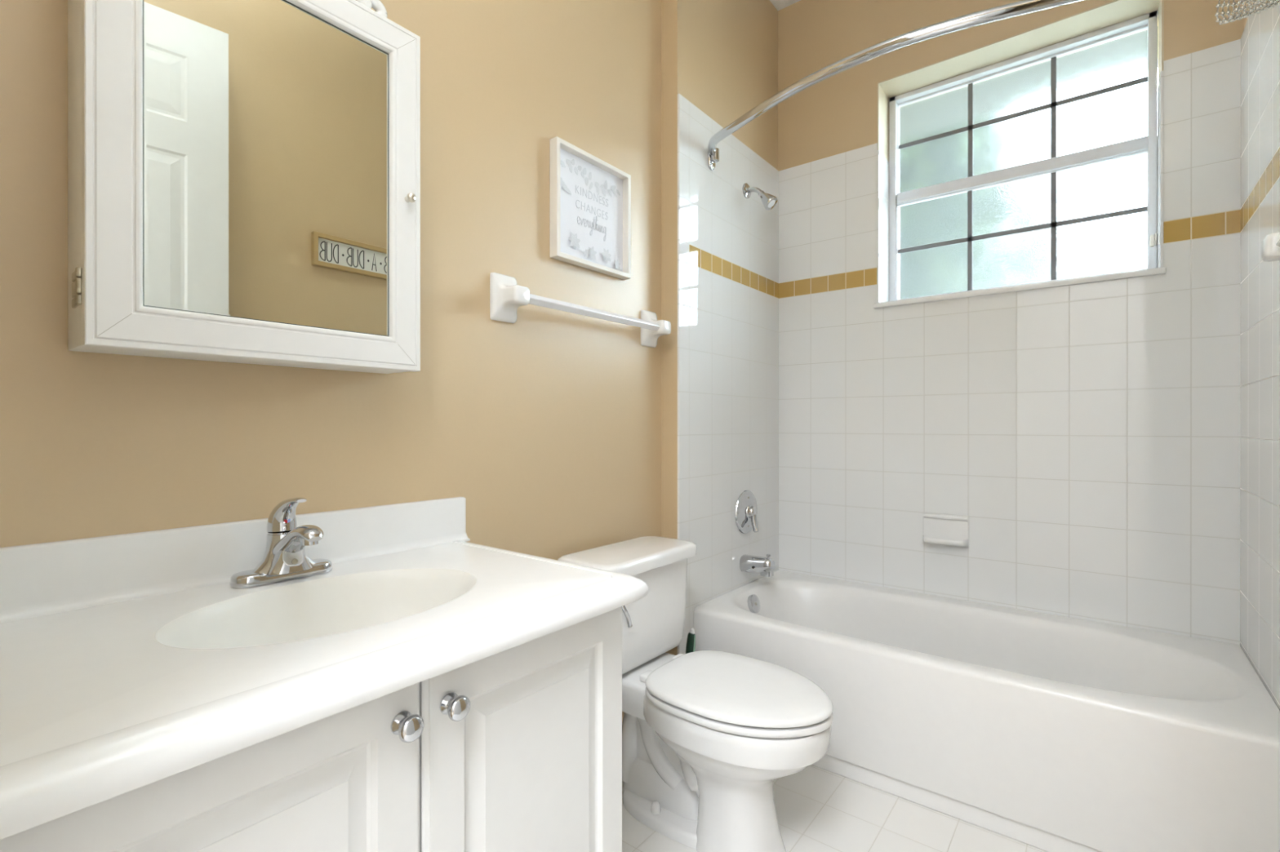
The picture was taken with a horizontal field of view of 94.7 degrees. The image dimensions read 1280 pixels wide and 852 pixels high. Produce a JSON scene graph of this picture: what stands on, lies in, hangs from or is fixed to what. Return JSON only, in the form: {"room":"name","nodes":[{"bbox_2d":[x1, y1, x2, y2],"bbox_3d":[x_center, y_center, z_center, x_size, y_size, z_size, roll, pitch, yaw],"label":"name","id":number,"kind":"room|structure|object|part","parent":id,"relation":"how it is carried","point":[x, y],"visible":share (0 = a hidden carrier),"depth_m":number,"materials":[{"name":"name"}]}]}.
{"room":"bathroom","nodes":[
{"label":"bathroom","id":0,"kind":"room"},
{"bbox_2d":[0,0,661,723],"bbox_3d":[-0.556,-0.409,1.430,0.174,2.955,1.824,0,0,38],"label":"wall","id":1,"kind":"structure","parent":0,"point":[547,423],"depth_m":1.40,"materials":[{"name":"beige paint"}]},
{"bbox_2d":[67,0,420,373],"bbox_3d":[-0.653,-0.458,1.045,0.148,0.690,0.516,0,0,38],"label":"medicine cabinet","id":2,"kind":"object","parent":1,"relation":"attached to","point":[244,175],"visible":1,"depth_m":0.97,"materials":[{"name":"mirror"}]},
{"bbox_2d":[143,0,387,335],"bbox_3d":[-0.618,-0.458,1.022,0.003,0.565,0.385,0,0,38],"label":"mirror glass","id":3,"kind":"object","parent":2,"relation":"attached to","point":[265,122],"depth_m":1.00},
{"bbox_2d":[355,0,387,17],"bbox_3d":[-0.554,-0.852,1.151,0.038,0.097,0.126,0,0,38],"label":"scroll ornament","id":4,"kind":"object","parent":2,"relation":"on","point":[376,5],"visible":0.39,"depth_m":1.18,"materials":[{"name":"ceramic"}]},
{"bbox_3d":[-0.462,-0.458,1.185,0.022,0.018,0.018,0,0,38],"label":"knob","id":5,"kind":"part","parent":2,"relation":"part of","materials":[{"name":"silver metal"}]},
{"bbox_2d":[489,272,671,347],"bbox_3d":[-0.133,-0.333,1.759,0.084,0.121,0.704,0,0,38],"label":"towel bar","id":6,"kind":"object","parent":1,"relation":"attached to","point":[506,296],"visible":1,"depth_m":1.56,"materials":[{"name":"ceramic"}]},
{"bbox_3d":[-0.326,-0.333,1.514,0.084,0.121,0.080,0,0,38],"label":"post","id":7,"kind":"part","parent":6,"relation":"part of","materials":[{"name":"ceramic"}]},
{"bbox_3d":[0.060,-0.334,2.004,0.084,0.121,0.080,0,0,38],"label":"post","id":8,"kind":"part","parent":6,"relation":"part of","materials":[{"name":"ceramic"}]},
{"bbox_2d":[549,136,631,279],"bbox_3d":[-0.142,-0.645,1.789,0.030,0.334,0.328,0,0,38],"label":"framed print","id":9,"kind":"object","parent":1,"relation":"attached to","point":[590,197],"visible":1,"depth_m":1.78,"materials":[{"name":"white wood"}]},
{"bbox_2d":[661,0,777,655],"bbox_3d":[0.283,-0.410,2.442,0.242,2.955,0.804,0,0,38],"label":"wall","id":10,"kind":"structure","parent":0,"point":[721,56],"depth_m":2.14,"materials":[{"name":"beige paint"}]},
{"bbox_2d":[677,93,778,654],"bbox_3d":[0.379,-0.043,2.361,0.008,2.222,0.796,0,0,38],"label":"tiled wall","id":11,"kind":"structure","parent":10,"relation":"attached to","point":[728,242],"depth_m":2.28,"materials":[{"name":"white tile"}]},
{"bbox_2d":[734,490,758,533],"bbox_3d":[0.457,0.353,2.404,0.062,0.178,0.178,0,0,38],"label":"shower valve","id":12,"kind":"object","parent":11,"relation":"attached to","point":[745,513],"visible":1,"depth_m":2.39,"materials":[{"name":"silver metal"}]},
{"bbox_3d":[0.464,0.387,2.395,0.024,0.088,0.040,0,0,-35],"label":"lever","id":13,"kind":"part","parent":12,"relation":"part of","materials":[{"name":"silver metal"}]},
{"bbox_2d":[739,554,774,577],"bbox_3d":[0.472,0.552,2.369,0.130,0.084,0.068,0,0,38],"label":"tub spout","id":14,"kind":"object","parent":11,"relation":"attached to","point":[765,566],"visible":1,"depth_m":2.34,"materials":[{"name":"silver metal"}]},
{"bbox_2d":[760,571,773,577],"bbox_3d":[0.505,0.576,2.344,0.046,0.036,0.044,0,0,38],"label":"outlet","id":15,"kind":"object","parent":14,"relation":"attached to","point":[766,574],"depth_m":2.32,"materials":[{"name":"silver metal"}]},
{"bbox_2d":[742,182,777,210],"bbox_3d":[0.490,-0.933,2.385,0.136,0.130,0.062,0,0,38],"label":"showerhead","id":16,"kind":"object","parent":11,"relation":"attached to","point":[769,202],"visible":1,"depth_m":2.37,"materials":[{"name":"silver metal"}]},
{"bbox_3d":[0.470,-0.953,2.401,0.078,0.049,0.019,0,0,38],"label":"arm","id":17,"kind":"part","parent":16,"relation":"part of","materials":[{"name":"silver metal"}]},
{"bbox_2d":[707,0,1082,170],"bbox_3d":[0.769,-0.996,1.656,1.476,0.076,0.285,0,0,38],"label":"shower curtain rod","id":18,"kind":"object","parent":11,"relation":"attached to","point":[1024,6],"visible":1,"depth_m":1.57,"materials":[{"name":"silver metal"}]},
{"bbox_2d":[1214,0,1243,24],"bbox_3d":[1.299,-0.961,1.293,0.022,0.146,0.067,0,0,-3],"label":"curtain ring","id":19,"kind":"object","parent":18,"relation":"hanging from","point":[1218,20],"visible":1,"depth_m":1.31,"materials":[{"name":"silver metal"}]},
{"bbox_2d":[1220,0,1246,22],"bbox_3d":[1.306,-0.961,1.290,0.022,0.147,0.066,0,0,0],"label":"curtain ring","id":20,"kind":"object","parent":18,"relation":"hanging from","point":[1223,4],"visible":1,"depth_m":1.30,"materials":[{"name":"silver metal"}]},
{"bbox_2d":[1226,0,1252,21],"bbox_3d":[1.314,-0.961,1.286,0.023,0.148,0.066,0,0,0],"label":"curtain ring","id":21,"kind":"object","parent":18,"relation":"hanging from","point":[1228,3],"visible":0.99,"depth_m":1.28,"materials":[{"name":"silver metal"}]},
{"bbox_2d":[1231,0,1257,19],"bbox_3d":[1.321,-0.961,1.282,0.023,0.147,0.066,0,0,4],"label":"curtain ring","id":22,"kind":"object","parent":18,"relation":"hanging from","point":[1255,2],"visible":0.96,"depth_m":1.28,"materials":[{"name":"silver metal"}]},
{"bbox_2d":[1236,0,1264,17],"bbox_3d":[1.329,-0.961,1.279,0.023,0.147,0.067,0,0,4],"label":"curtain ring","id":23,"kind":"object","parent":18,"relation":"hanging from","point":[1257,7],"visible":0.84,"depth_m":1.27,"materials":[{"name":"silver metal"}]},
{"bbox_2d":[1241,0,1268,15],"bbox_3d":[1.335,-0.961,1.276,0.022,0.146,0.068,0,0,11],"label":"curtain ring","id":24,"kind":"object","parent":18,"relation":"hanging from","point":[1264,5],"visible":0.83,"depth_m":1.27,"materials":[{"name":"silver metal"}]},
{"bbox_2d":[1247,0,1273,13],"bbox_3d":[1.342,-0.962,1.272,0.021,0.144,0.070,0,0,11],"label":"curtain ring","id":25,"kind":"object","parent":18,"relation":"hanging from","point":[1270,2],"visible":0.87,"depth_m":1.26,"materials":[{"name":"silver metal"}]},
{"bbox_2d":[1252,0,1279,10],"bbox_3d":[1.350,-0.963,1.269,0.021,0.142,0.073,0,0,10],"label":"curtain ring","id":26,"kind":"object","parent":18,"relation":"hanging from","point":[1272,5],"visible":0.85,"depth_m":1.25,"materials":[{"name":"silver metal"}]},
{"bbox_2d":[1257,0,1279,8],"bbox_3d":[1.358,-0.963,1.266,0.020,0.140,0.077,0,0,9],"label":"curtain ring","id":27,"kind":"object","parent":18,"relation":"hanging from","point":[1277,2],"visible":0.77,"depth_m":1.26,"materials":[{"name":"silver metal"}]},
{"bbox_2d":[769,0,799,10],"bbox_3d":[0.467,-1.936,1.333,1.800,0.100,2.940,0,0,38],"label":"ceiling","id":28,"kind":"structure","parent":0,"point":[779,5],"depth_m":2.63,"materials":[{"name":"paint"}]},
{"bbox_2d":[622,764,1048,851],"bbox_3d":[0.430,1.119,1.289,1.800,0.100,2.820,0,0,38],"label":"floor","id":29,"kind":"structure","parent":0,"point":[819,810],"depth_m":1.57,"materials":[{"name":"tile"}]},
{"bbox_2d":[0,606,622,851],"bbox_3d":[-0.487,0.691,0.917,0.568,0.756,0.849,0,0,38],"label":"vanity cabinet","id":30,"kind":"object","parent":29,"relation":"on","point":[518,748],"visible":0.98,"depth_m":0.78,"materials":[{"name":"paint"}]},
{"bbox_3d":[-0.425,0.643,0.607,0.019,0.643,0.432,0,0,38],"label":"door","id":31,"kind":"part","parent":30,"relation":"part of","materials":[{"name":"paint"}]},
{"bbox_2d":[0,497,648,839],"bbox_3d":[-0.474,0.298,0.918,0.587,0.250,0.871,0,0,38],"label":"countertop","id":32,"kind":"structure","parent":30,"relation":"on","point":[131,661],"depth_m":0.82,"materials":[{"name":"stone"}]},
{"bbox_2d":[229,497,332,588],"bbox_3d":[-0.599,0.198,1.027,0.162,0.148,0.164,0,0,38],"label":"faucet","id":33,"kind":"object","parent":32,"relation":"on","point":[285,558],"visible":1,"depth_m":1.02,"materials":[{"name":"silver metal"}]},
{"bbox_3d":[-0.639,0.262,1.059,0.056,0.020,0.164,0,0,38],"label":"plate","id":34,"kind":"part","parent":33,"relation":"part of","materials":[{"name":"silver metal"}]},
{"bbox_3d":[-0.622,0.157,1.045,0.106,0.066,0.046,0,0,38],"label":"handle","id":35,"kind":"part","parent":33,"relation":"part of","materials":[{"name":"silver metal"}]},
{"bbox_3d":[-0.592,0.211,1.021,0.144,0.088,0.072,0,0,38],"label":"spout","id":36,"kind":"part","parent":33,"relation":"part of","materials":[{"name":"silver metal"}]},
{"bbox_2d":[155,568,476,648],"bbox_3d":[-0.472,0.349,0.930,0.320,0.150,0.456,0,0,38],"label":"basin","id":37,"kind":"object","parent":32,"relation":"in","point":[305,613],"depth_m":1.02,"materials":[{"name":"white ceramic"}]},
{"bbox_3d":[-0.289,0.375,0.736,0.034,0.033,0.033,0,0,38],"label":"knob","id":38,"kind":"part","parent":30,"relation":"part of","materials":[{"name":"silver metal"}]},
{"bbox_3d":[-0.247,0.376,0.790,0.034,0.033,0.033,0,0,38],"label":"knob","id":39,"kind":"part","parent":30,"relation":"part of","materials":[{"name":"silver metal"}]},
{"bbox_3d":[-0.163,0.643,0.940,0.019,0.643,0.410,0,0,38],"label":"door","id":40,"kind":"part","parent":30,"relation":"part of","materials":[{"name":"paint"}]},
{"bbox_2d":[685,628,695,653],"bbox_3d":[0.150,0.877,1.974,0.104,0.380,0.104,0,0,38],"label":"bottle","id":41,"kind":"object","parent":29,"relation":"on","point":[691,642],"visible":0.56,"depth_m":1.99,"materials":[{"name":"plastic"}]},
{"bbox_2d":[557,536,833,851],"bbox_3d":[0.164,0.714,1.575,0.700,0.710,0.440,0,0,38],"label":"toilet","id":42,"kind":"object","parent":29,"relation":"on","point":[707,735],"visible":0.96,"depth_m":1.50,"materials":[{"name":"ceramic"}]},
{"bbox_3d":[-0.026,0.379,1.724,0.216,0.040,0.440,0,0,38],"label":"tank lid","id":43,"kind":"part","parent":42,"relation":"part of","materials":[{"name":"ceramic"}]},
{"bbox_3d":[-0.036,0.499,1.553,0.016,0.067,0.042,0,0,38],"label":"lever","id":44,"kind":"part","parent":42,"relation":"part of","materials":[{"name":"silver metal"}]},
{"bbox_3d":[-0.032,0.538,1.729,0.178,0.276,0.406,0,0,38],"label":"tank","id":45,"kind":"part","parent":42,"relation":"part of","materials":[{"name":"ceramic"}]},
{"bbox_3d":[0.240,0.883,1.515,0.491,0.370,0.350,0,0,38],"label":"bowl","id":46,"kind":"part","parent":42,"relation":"part of","materials":[{"name":"ceramic"}]},
{"bbox_3d":[0.256,0.663,1.502,0.465,0.020,0.358,0,0,38],"label":"lid","id":47,"kind":"part","parent":42,"relation":"part of","materials":[{"name":"plastic"}]},
{"bbox_3d":[0.257,0.687,1.502,0.464,0.018,0.360,0,0,38],"label":"seat","id":48,"kind":"part","parent":42,"relation":"part of","materials":[{"name":"plastic"}]},
{"bbox_2d":[693,570,1279,851],"bbox_3d":[0.990,0.860,1.938,1.474,0.414,0.704,0,0,38],"label":"bathtub","id":49,"kind":"object","parent":29,"relation":"on","point":[1047,732],"visible":0.91,"depth_m":1.60,"materials":[{"name":"ceramic"}]},
{"bbox_3d":[0.443,0.691,2.292,0.036,0.069,0.070,0,0,38],"label":"overflow plate","id":50,"kind":"part","parent":49,"relation":"part of","materials":[{"name":"silver metal"}]},
{"bbox_2d":[777,0,1244,170],"bbox_3d":[1.244,-0.410,2.357,1.855,2.955,0.252,0,0,38],"label":"wall","id":51,"kind":"structure","parent":0,"point":[837,114],"depth_m":2.45,"materials":[{"name":"beige paint"}]},
{"bbox_2d":[778,39,1240,645],"bbox_3d":[1.211,-0.193,2.218,1.493,1.922,0.008,0,0,38],"label":"tiled wall","id":52,"kind":"structure","parent":51,"relation":"attached to","point":[1086,436],"depth_m":2.07,"materials":[{"name":"white tile"}]},
{"bbox_2d":[923,512,968,547],"bbox_3d":[1.148,0.396,2.226,0.157,0.117,0.057,0,0,38],"label":"soap dish","id":53,"kind":"object","parent":52,"relation":"attached to","point":[938,529],"visible":1,"depth_m":2.23,"materials":[{"name":"ceramic"}]},
{"bbox_2d":[923,536,968,547],"bbox_3d":[1.146,0.436,2.223,0.155,0.030,0.048,0,0,38],"label":"tray","id":54,"kind":"object","parent":53,"relation":"on","point":[955,541],"depth_m":2.22,"materials":[{"name":"ceramic"}]},
{"bbox_2d":[873,266,1166,308],"bbox_3d":[1.350,-0.490,2.190,0.893,0.020,0.164,0,0,38],"label":"window sill","id":55,"kind":"structure","parent":51,"relation":"attached to","point":[1157,271],"depth_m":2.07,"materials":[{"name":"stone"}]},
{"bbox_2d":[876,70,1164,302],"bbox_3d":[1.355,-0.809,2.191,0.877,0.630,0.145,0,0,38],"label":"trim","id":56,"kind":"structure","parent":51,"relation":"attached to","point":[882,164],"depth_m":2.40,"materials":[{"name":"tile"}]},
{"bbox_2d":[877,0,1164,160],"bbox_3d":[1.357,-1.264,2.194,0.877,0.279,0.138,0,0,38],"label":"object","id":57,"kind":"structure","parent":51,"relation":"attached to","point":[1115,11],"depth_m":2.17,"materials":[{"name":"beige paint"}]},
{"bbox_2d":[888,10,1157,301],"bbox_3d":[1.418,-0.949,2.267,0.866,0.898,0.078,0,0,38],"label":"window","id":58,"kind":"structure","parent":51,"relation":"in","point":[1040,165],"depth_m":2.23,"materials":[{"name":"glass"}]},
{"bbox_3d":[1.401,-0.943,2.246,0.800,0.010,0.009,0,0,38],"label":"pull rail","id":59,"kind":"part","parent":58,"relation":"part of","materials":[{"name":"metal"}]},
{"bbox_3d":[1.415,-0.734,2.261,0.807,0.400,0.004,0,0,38],"label":"pane","id":60,"kind":"part","parent":58,"relation":"part of","materials":[{"name":"clear glass"}]},
{"bbox_3d":[1.430,-1.174,2.279,0.848,0.424,0.022,0,0,38],"label":"sash","id":61,"kind":"part","parent":58,"relation":"part of","materials":[{"name":"glass"}]},
{"bbox_3d":[1.432,-1.183,2.282,0.816,0.378,0.004,0,0,38],"label":"pane","id":62,"kind":"part","parent":58,"relation":"part of","materials":[{"name":"clear glass"}]},
{"bbox_3d":[1.412,-0.745,2.258,0.863,0.466,0.022,0,0,38],"label":"sash","id":63,"kind":"part","parent":58,"relation":"part of","materials":[{"name":"glass"}]},
{"bbox_2d":[1244,0,1253,27],"bbox_3d":[1.034,-0.408,0.690,0.120,2.955,2.628,0,0,38],"label":"wall","id":64,"kind":"structure","parent":0,"point":[1246,3],"depth_m":1.73,"materials":[{"name":"beige paint"}]},
{"bbox_2d":[1240,0,1279,711],"bbox_3d":[1.546,-0.042,1.443,0.008,2.222,0.796,0,0,38],"label":"tiled wall","id":65,"kind":"structure","parent":64,"relation":"attached to","point":[1260,215],"depth_m":1.53,"materials":[{"name":"white tile"}]},
{"bbox_2d":[1261,231,1279,262],"bbox_3d":[1.046,-0.334,0.883,0.084,0.121,0.587,0,0,38],"label":"towel bar","id":66,"kind":"object","parent":65,"relation":"attached to","point":[1270,244],"visible":1,"depth_m":1.09,"materials":[{"name":"ceramic"}]}
]}

